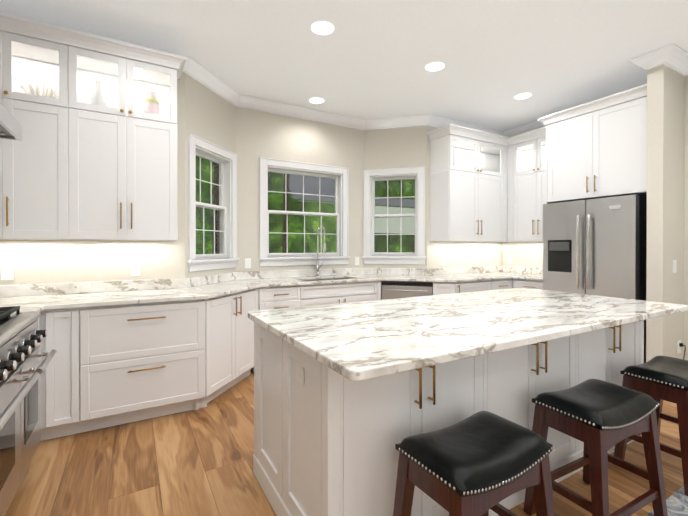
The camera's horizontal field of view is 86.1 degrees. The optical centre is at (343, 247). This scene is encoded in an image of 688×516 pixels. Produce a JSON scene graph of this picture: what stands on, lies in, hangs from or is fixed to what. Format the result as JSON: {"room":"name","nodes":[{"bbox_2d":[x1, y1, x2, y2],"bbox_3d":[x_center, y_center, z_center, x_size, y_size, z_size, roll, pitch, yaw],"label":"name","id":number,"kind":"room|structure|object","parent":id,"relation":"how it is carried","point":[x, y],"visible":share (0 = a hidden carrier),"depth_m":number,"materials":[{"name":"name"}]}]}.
{"room":"kitchen","nodes":[
{"label":"kitchen","id":0,"kind":"room"},
{"bbox_2d":[0,72,184,284],"bbox_3d":[-2.243,-0.218,3.021,1.720,3.000,0.150,0,0,-30],"label":"wall","id":1,"kind":"structure","parent":0,"point":[48,261],"depth_m":3.08,"materials":[{"name":"paint"}]},
{"bbox_2d":[1,264,13,279],"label":"outlet","id":2,"kind":"object","parent":1,"relation":"attached to","point":[7,272],"depth_m":2.76,"materials":[{"name":"white plastic"}]},
{"bbox_2d":[0,85,79,239],"bbox_3d":[-2.382,-0.567,2.650,0.804,1.007,0.348,0,0,-30],"label":"upper cabinet","id":3,"kind":"object","parent":1,"relation":"attached to","point":[75,164],"depth_m":2.60,"materials":[{"name":"white paint"}]},
{"bbox_2d":[21,79,58,98],"bbox_3d":[-2.242,-1.135,2.739,0.247,0.219,0.159,0,0,-30],"label":"coral","id":4,"kind":"object","parent":3,"relation":"in","point":[50,95],"depth_m":2.70,"materials":[{"name":"white"}]},
{"bbox_2d":[0,11,191,74],"bbox_3d":[-2.047,-1.664,2.986,1.491,0.108,0.098,0,0,-30],"label":"crown molding","id":5,"kind":"structure","parent":1,"relation":"attached to","point":[187,68],"depth_m":3.08,"materials":[{"name":"white paint"}]},
{"bbox_2d":[80,101,177,240],"bbox_3d":[-1.797,-0.568,2.986,0.786,1.007,0.348,0,0,-30],"label":"upper cabinet","id":6,"kind":"object","parent":1,"relation":"attached to","point":[128,157],"depth_m":2.86,"materials":[{"name":"white paint"}]},
{"bbox_2d":[90,78,109,106],"bbox_3d":[-1.930,-1.177,2.915,0.130,0.300,0.130,0,0,-30],"label":"decorative vase","id":7,"kind":"object","parent":6,"relation":"in","point":[97,90],"depth_m":2.88,"materials":[{"name":"white ceramic"}]},
{"bbox_2d":[144,91,159,114],"bbox_3d":[-1.614,-1.167,3.097,0.116,0.280,0.116,0,0,-30],"label":"potted plant","id":8,"kind":"object","parent":6,"relation":"in","point":[149,106],"depth_m":3.06,"materials":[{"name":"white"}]},
{"bbox_2d":[131,262,139,275],"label":"outlet","id":9,"kind":"object","parent":1,"relation":"attached to","point":[135,266],"depth_m":3.18,"materials":[{"name":"white plastic"}]},
{"bbox_2d":[189,63,423,129],"bbox_3d":[-0.341,-1.669,4.388,2.946,0.108,0.570,0,0,-30],"label":"crown molding","id":10,"kind":"structure","parent":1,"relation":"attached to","point":[200,73],"depth_m":4.48,"materials":[{"name":"white paint"}]},
{"bbox_2d":[185,73,234,277],"bbox_3d":[-1.422,-0.221,3.814,0.150,3.000,0.848,0,0,15],"label":"wall","id":11,"kind":"structure","parent":0,"point":[209,115],"depth_m":3.67,"materials":[{"name":"paint"}]},
{"bbox_2d":[187,133,239,271],"bbox_3d":[-1.385,-0.424,3.825,0.185,1.285,0.830,0,0,15],"label":"window","id":12,"kind":"structure","parent":11,"relation":"in","point":[226,257],"depth_m":3.91,"materials":[{"name":"white paint"}]},
{"bbox_2d":[235,106,363,271],"bbox_3d":[-0.521,-0.224,4.704,1.885,3.000,0.150,0,0,-30],"label":"wall","id":13,"kind":"structure","parent":0,"point":[258,134],"depth_m":4.50,"materials":[{"name":"paint"}]},
{"bbox_2d":[245,258,250,267],"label":"outlet","id":14,"kind":"object","parent":13,"relation":"attached to","point":[247,260],"depth_m":4.27,"materials":[{"name":"white plastic"}]},
{"bbox_2d":[258,157,349,265],"bbox_3d":[-0.494,-0.426,4.681,1.234,1.285,0.185,0,0,-30],"label":"window","id":15,"kind":"structure","parent":13,"relation":"in","point":[340,214],"depth_m":4.67,"materials":[{"name":"white paint"}]},
{"bbox_2d":[355,257,358,264],"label":"outlet","id":16,"kind":"object","parent":13,"relation":"attached to","point":[356,258],"depth_m":5.01,"materials":[{"name":"white plastic"}]},
{"bbox_2d":[0,0,687,131],"bbox_3d":[1.154,-1.764,1.734,6.630,0.100,7.260,0,0,-30],"label":"ceiling","id":17,"kind":"structure","parent":0,"point":[367,59],"depth_m":3.13,"materials":[{"name":"paint"}]},
{"bbox_2d":[309,97,324,103],"bbox_3d":[-0.318,-1.720,4.302,0.183,0.004,0.183,0,0,-36],"label":"recessed light","id":18,"kind":"object","parent":17,"relation":"in","point":[315,100],"depth_m":4.29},
{"bbox_2d":[311,21,333,34],"bbox_3d":[-0.168,-1.715,2.878,0.183,0.004,0.183,0,0,21],"label":"recessed light","id":19,"kind":"object","parent":17,"relation":"in","point":[322,28],"depth_m":2.87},
{"bbox_2d":[425,62,444,71],"bbox_3d":[0.863,-1.717,3.494,0.183,0.004,0.183,0,0,21],"label":"recessed light","id":20,"kind":"object","parent":17,"relation":"in","point":[434,66],"depth_m":3.48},
{"bbox_2d":[514,93,531,99],"bbox_3d":[2.028,-1.720,4.176,0.183,0.004,0.183,0,0,21],"label":"recessed light","id":21,"kind":"object","parent":17,"relation":"in","point":[523,95],"depth_m":4.18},
{"bbox_2d":[5,370,683,515],"bbox_3d":[1.154,1.336,1.744,6.630,0.100,7.260,0,0,-30],"label":"floor","id":22,"kind":"structure","parent":0,"point":[199,462],"depth_m":2.11,"materials":[{"name":"brown wood"}]},
{"bbox_2d":[0,306,56,515],"bbox_3d":[-1.738,0.794,1.491,0.754,0.985,1.217,0,0,-30],"label":"range","id":23,"kind":"object","parent":22,"relation":"on","point":[22,368],"visible":1,"depth_m":1.74,"materials":[{"name":"silver metal"}]},
{"bbox_2d":[37,312,40,440],"bbox_3d":[-2.172,0.843,2.113,0.627,0.884,0.281,0,0,-30],"label":"base cabinet","id":24,"kind":"object","parent":22,"relation":"on","point":[39,319],"depth_m":2.39,"materials":[{"name":"white paint"}]},
{"bbox_2d":[57,307,80,437],"bbox_3d":[-2.014,0.841,2.704,0.178,0.884,0.627,0,0,-30],"label":"base cabinet","id":25,"kind":"object","parent":22,"relation":"on","point":[68,319],"depth_m":2.46,"materials":[{"name":"white paint"}]},
{"bbox_2d":[81,298,212,432],"bbox_3d":[-1.584,0.840,2.952,0.899,0.884,0.627,0,0,-30],"label":"base cabinet","id":26,"kind":"object","parent":22,"relation":"on","point":[110,366],"depth_m":2.68,"materials":[{"name":"white paint"}]},
{"bbox_2d":[213,288,257,398],"bbox_3d":[-1.210,0.839,3.357,0.941,0.884,0.941,0,0,-30],"label":"base cabinet","id":27,"kind":"object","parent":22,"relation":"on","point":[233,331],"depth_m":3.26,"materials":[{"name":"white paint"}]},
{"bbox_2d":[0,266,542,312],"bbox_3d":[-0.074,0.333,3.875,6.026,0.119,1.732,0,0,-30],"label":"countertop","id":28,"kind":"structure","parent":27,"relation":"on","point":[34,297],"depth_m":3.35,"materials":[{"name":"stone"}]},
{"bbox_2d":[315,225,325,276],"bbox_3d":[-0.263,0.040,4.574,0.110,0.643,0.244,0,0,-30],"label":"faucet","id":29,"kind":"object","parent":28,"relation":"on","point":[324,251],"visible":1,"depth_m":4.63,"materials":[{"name":"silver metal"}]},
{"bbox_2d":[301,278,346,280],"bbox_3d":[-0.217,0.497,4.414,0.764,0.210,0.424,0,0,-30],"label":"sink","id":30,"kind":"object","parent":28,"relation":"in","point":[323,279],"visible":0.04,"depth_m":4.63,"materials":[{"name":"silver metal"}]},
{"bbox_2d":[251,285,306,371],"bbox_3d":[-0.800,0.836,4.095,0.533,0.884,0.627,0,0,-30],"label":"base cabinet","id":31,"kind":"object","parent":22,"relation":"on","point":[278,297],"depth_m":3.82,"materials":[{"name":"white paint"}]},
{"bbox_2d":[307,293,362,305],"bbox_3d":[-0.215,0.949,4.432,0.931,0.655,0.627,0,0,-30],"label":"base cabinet","id":32,"kind":"object","parent":22,"relation":"on","point":[324,298],"depth_m":4.11,"materials":[{"name":"white paint"}]},
{"bbox_2d":[339,281,380,300],"bbox_3d":[0.217,0.834,4.680,0.215,0.884,0.627,0,0,-30],"label":"base cabinet","id":33,"kind":"object","parent":22,"relation":"on","point":[369,290],"depth_m":4.33,"materials":[{"name":"white paint"}]},
{"bbox_2d":[382,281,432,299],"bbox_3d":[0.801,0.835,4.584,0.598,0.883,0.543,0,0,15],"label":"dishwasher","id":34,"kind":"object","parent":22,"relation":"on","point":[397,289],"visible":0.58,"depth_m":4.37,"materials":[{"name":"silver metal"}]},
{"bbox_2d":[253,320,643,515],"bbox_3d":[0.780,0.842,2.302,2.448,0.884,0.956,0,0,-30],"label":"kitchen island","id":35,"kind":"object","parent":22,"relation":"on","point":[326,439],"visible":0.48,"depth_m":1.62,"materials":[{"name":"white paint"}]},
{"bbox_2d":[248,288,687,380],"bbox_3d":[0.820,0.381,2.231,2.508,0.034,1.179,0,0,-30],"label":"island countertop","id":36,"kind":"structure","parent":35,"relation":"on","point":[359,341],"depth_m":1.78,"materials":[{"name":"stone"}]},
{"bbox_2d":[433,281,476,294],"bbox_3d":[1.218,0.835,4.501,0.515,0.884,0.519,0,0,-30],"label":"base cabinet","id":37,"kind":"object","parent":22,"relation":"on","point":[440,288],"depth_m":4.28,"materials":[{"name":"white paint"}]},
{"bbox_2d":[393,411,554,515],"bbox_3d":[0.479,0.986,1.361,0.546,0.590,0.379,0,0,-30],"label":"stool","id":38,"kind":"object","parent":22,"relation":"on","point":[481,463],"visible":1,"depth_m":1.29,"materials":[{"name":"black leather"}]},
{"bbox_2d":[477,278,512,290],"bbox_3d":[1.812,0.833,4.905,0.465,0.884,0.627,0,0,-30],"label":"base cabinet","id":39,"kind":"object","parent":22,"relation":"on","point":[484,285],"depth_m":4.58,"materials":[{"name":"white paint"}]},
{"bbox_2d":[513,278,542,289],"bbox_3d":[2.567,0.834,4.698,0.627,0.884,0.525,0,0,-30],"label":"base cabinet","id":40,"kind":"object","parent":22,"relation":"on","point":[517,283],"depth_m":4.57,"materials":[{"name":"white paint"}]},
{"bbox_2d":[543,195,646,362],"bbox_3d":[2.792,0.391,3.974,0.903,1.775,0.887,0,0,-30],"label":"refrigerator","id":41,"kind":"object","parent":22,"relation":"on","point":[597,247],"visible":0.56,"depth_m":3.67,"materials":[{"name":"silver metal"}]},
{"bbox_2d":[523,379,667,515],"bbox_3d":[1.193,0.984,1.755,0.549,0.590,0.383,0,0,-30],"label":"stool","id":42,"kind":"object","parent":22,"relation":"on","point":[599,418],"visible":0.98,"depth_m":1.68,"materials":[{"name":"black leather"}]},
{"bbox_2d":[614,356,687,495],"bbox_3d":[1.920,0.983,2.167,0.543,0.590,0.374,0,0,-30],"label":"stool","id":43,"kind":"object","parent":22,"relation":"on","point":[659,379],"visible":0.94,"depth_m":2.05,"materials":[{"name":"black leather"}]},
{"bbox_2d":[646,486,687,515],"bbox_3d":[2.682,1.285,0.974,2.950,0.006,2.600,0,0,-30],"label":"rug","id":44,"kind":"object","parent":22,"relation":"on","point":[677,503],"depth_m":1.84,"materials":[{"name":"grey fabric"}]},
{"bbox_2d":[364,125,426,299],"bbox_3d":[0.702,-0.225,5.037,0.848,3.000,0.150,0,0,15],"label":"wall","id":45,"kind":"structure","parent":0,"point":[400,147],"depth_m":4.95,"materials":[{"name":"paint"}]},
{"bbox_2d":[362,167,425,263],"bbox_3d":[0.680,-0.427,5.008,0.844,1.285,0.185,0,0,15],"label":"window","id":46,"kind":"structure","parent":45,"relation":"in","point":[370,255],"depth_m":5.00,"materials":[{"name":"white paint"}]},
{"bbox_2d":[424,114,503,135],"bbox_3d":[1.756,-1.671,5.174,1.556,0.108,0.098,0,0,-30],"label":"crown molding","id":47,"kind":"structure","parent":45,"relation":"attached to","point":[430,120],"depth_m":4.94,"materials":[{"name":"white paint"}]},
{"bbox_2d":[427,125,501,268],"bbox_3d":[1.776,-0.226,5.334,1.665,3.000,0.150,0,0,-30],"label":"wall","id":48,"kind":"structure","parent":0,"point":[466,254],"depth_m":5.13,"materials":[{"name":"paint"}]},
{"bbox_2d":[441,257,444,264],"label":"outlet","id":49,"kind":"object","parent":48,"relation":"attached to","point":[442,258],"depth_m":4.99,"materials":[{"name":"white plastic"}]},
{"bbox_2d":[430,164,506,241],"bbox_3d":[1.709,-0.560,5.003,1.110,0.946,0.347,0,0,-30],"label":"upper cabinet","id":50,"kind":"object","parent":48,"relation":"attached to","point":[501,197],"depth_m":4.79,"materials":[{"name":"white paint"}]},
{"bbox_2d":[453,149,459,166],"bbox_3d":[1.467,-1.153,4.870,0.240,0.330,0.060,0,0,-30],"label":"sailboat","id":51,"kind":"object","parent":50,"relation":"in","point":[455,160],"depth_m":4.87,"materials":[{"name":"white"}]},
{"bbox_2d":[502,242,542,267],"bbox_3d":[3.004,-0.224,4.719,0.150,3.000,2.140,0,0,-30],"label":"wall","id":52,"kind":"structure","parent":0,"point":[526,254],"depth_m":5.30,"materials":[{"name":"paint"}]},
{"bbox_2d":[507,256,511,263],"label":"outlet","id":53,"kind":"object","parent":52,"relation":"attached to","point":[509,258],"depth_m":5.49,"materials":[{"name":"white plastic"}]},
{"bbox_2d":[504,121,544,136],"bbox_3d":[2.927,-1.670,4.601,0.098,0.108,2.020,0,0,-30],"label":"crown molding","id":54,"kind":"structure","parent":52,"relation":"attached to","point":[535,125],"depth_m":5.21,"materials":[{"name":"white paint"}]},
{"bbox_2d":[507,164,545,241],"bbox_3d":[2.623,-0.559,4.875,0.347,0.946,0.783,0,0,-30],"label":"upper cabinet","id":55,"kind":"object","parent":52,"relation":"attached to","point":[526,188],"depth_m":4.89,"materials":[{"name":"white paint"}]},
{"bbox_2d":[538,84,646,203],"bbox_3d":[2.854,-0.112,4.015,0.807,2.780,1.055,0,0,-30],"label":"upper cabinet","id":56,"kind":"object","parent":52,"relation":"attached to","point":[596,149],"visible":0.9,"depth_m":3.76,"materials":[{"name":"white paint"}]},
{"bbox_2d":[646,64,684,361],"bbox_3d":[3.199,-0.220,3.528,1.000,3.000,0.120,0,0,-30],"label":"wall","id":57,"kind":"structure","parent":0,"point":[665,171],"depth_m":3.30,"materials":[{"name":"paint"}]},
{"bbox_2d":[629,51,655,70],"bbox_3d":[2.990,-1.666,3.517,0.828,0.108,0.118,0,0,-30],"label":"crown molding","id":58,"kind":"structure","parent":57,"relation":"attached to","point":[644,61],"depth_m":3.30,"materials":[{"name":"white paint"}]},
{"bbox_2d":[652,43,687,74],"bbox_3d":[2.923,-1.665,3.244,0.438,0.108,0.108,0,0,-30],"label":"crown molding","id":59,"kind":"structure","parent":57,"relation":"attached to","point":[674,56],"depth_m":3.22,"materials":[{"name":"white paint"}]},
{"bbox_2d":[672,260,676,272],"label":"light switch","id":60,"kind":"object","parent":57,"relation":"attached to","point":[674,262],"depth_m":3.32,"materials":[{"name":"white plastic"}]},
{"bbox_2d":[677,340,685,358],"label":"outlet","id":61,"kind":"object","parent":57,"relation":"attached to","point":[679,344],"depth_m":3.38,"materials":[{"name":"white plastic"}]},
{"bbox_2d":[684,75,687,359],"bbox_3d":[4.236,-0.214,1.776,0.150,3.000,3.950,0,0,-30],"label":"wall","id":62,"kind":"structure","parent":0,"point":[686,211],"depth_m":3.44,"materials":[{"name":"paint"}]},
{"bbox_3d":[-1.375,-0.208,-0.062,0.150,3.000,6.360,0,0,-30],"label":"wall","id":63,"kind":"structure","parent":0,"visible":0},
{"bbox_2d":[0,103,21,140],"bbox_3d":[-1.807,-1.161,1.444,0.594,1.096,1.217,0,0,-30],"label":"range hood","id":64,"kind":"object","parent":63,"relation":"attached to","point":[10,127],"visible":1,"depth_m":1.97,"materials":[{"name":"silver metal"}]},
{"label":"outside","id":65,"kind":"structure","parent":0,"visible":0},
{"bbox_2d":[196,156,414,254],"bbox_3d":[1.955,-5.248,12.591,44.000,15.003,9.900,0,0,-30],"label":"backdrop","id":66,"kind":"structure","parent":65,"point":[409,192],"depth_m":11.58,"materials":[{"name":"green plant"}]}
]}

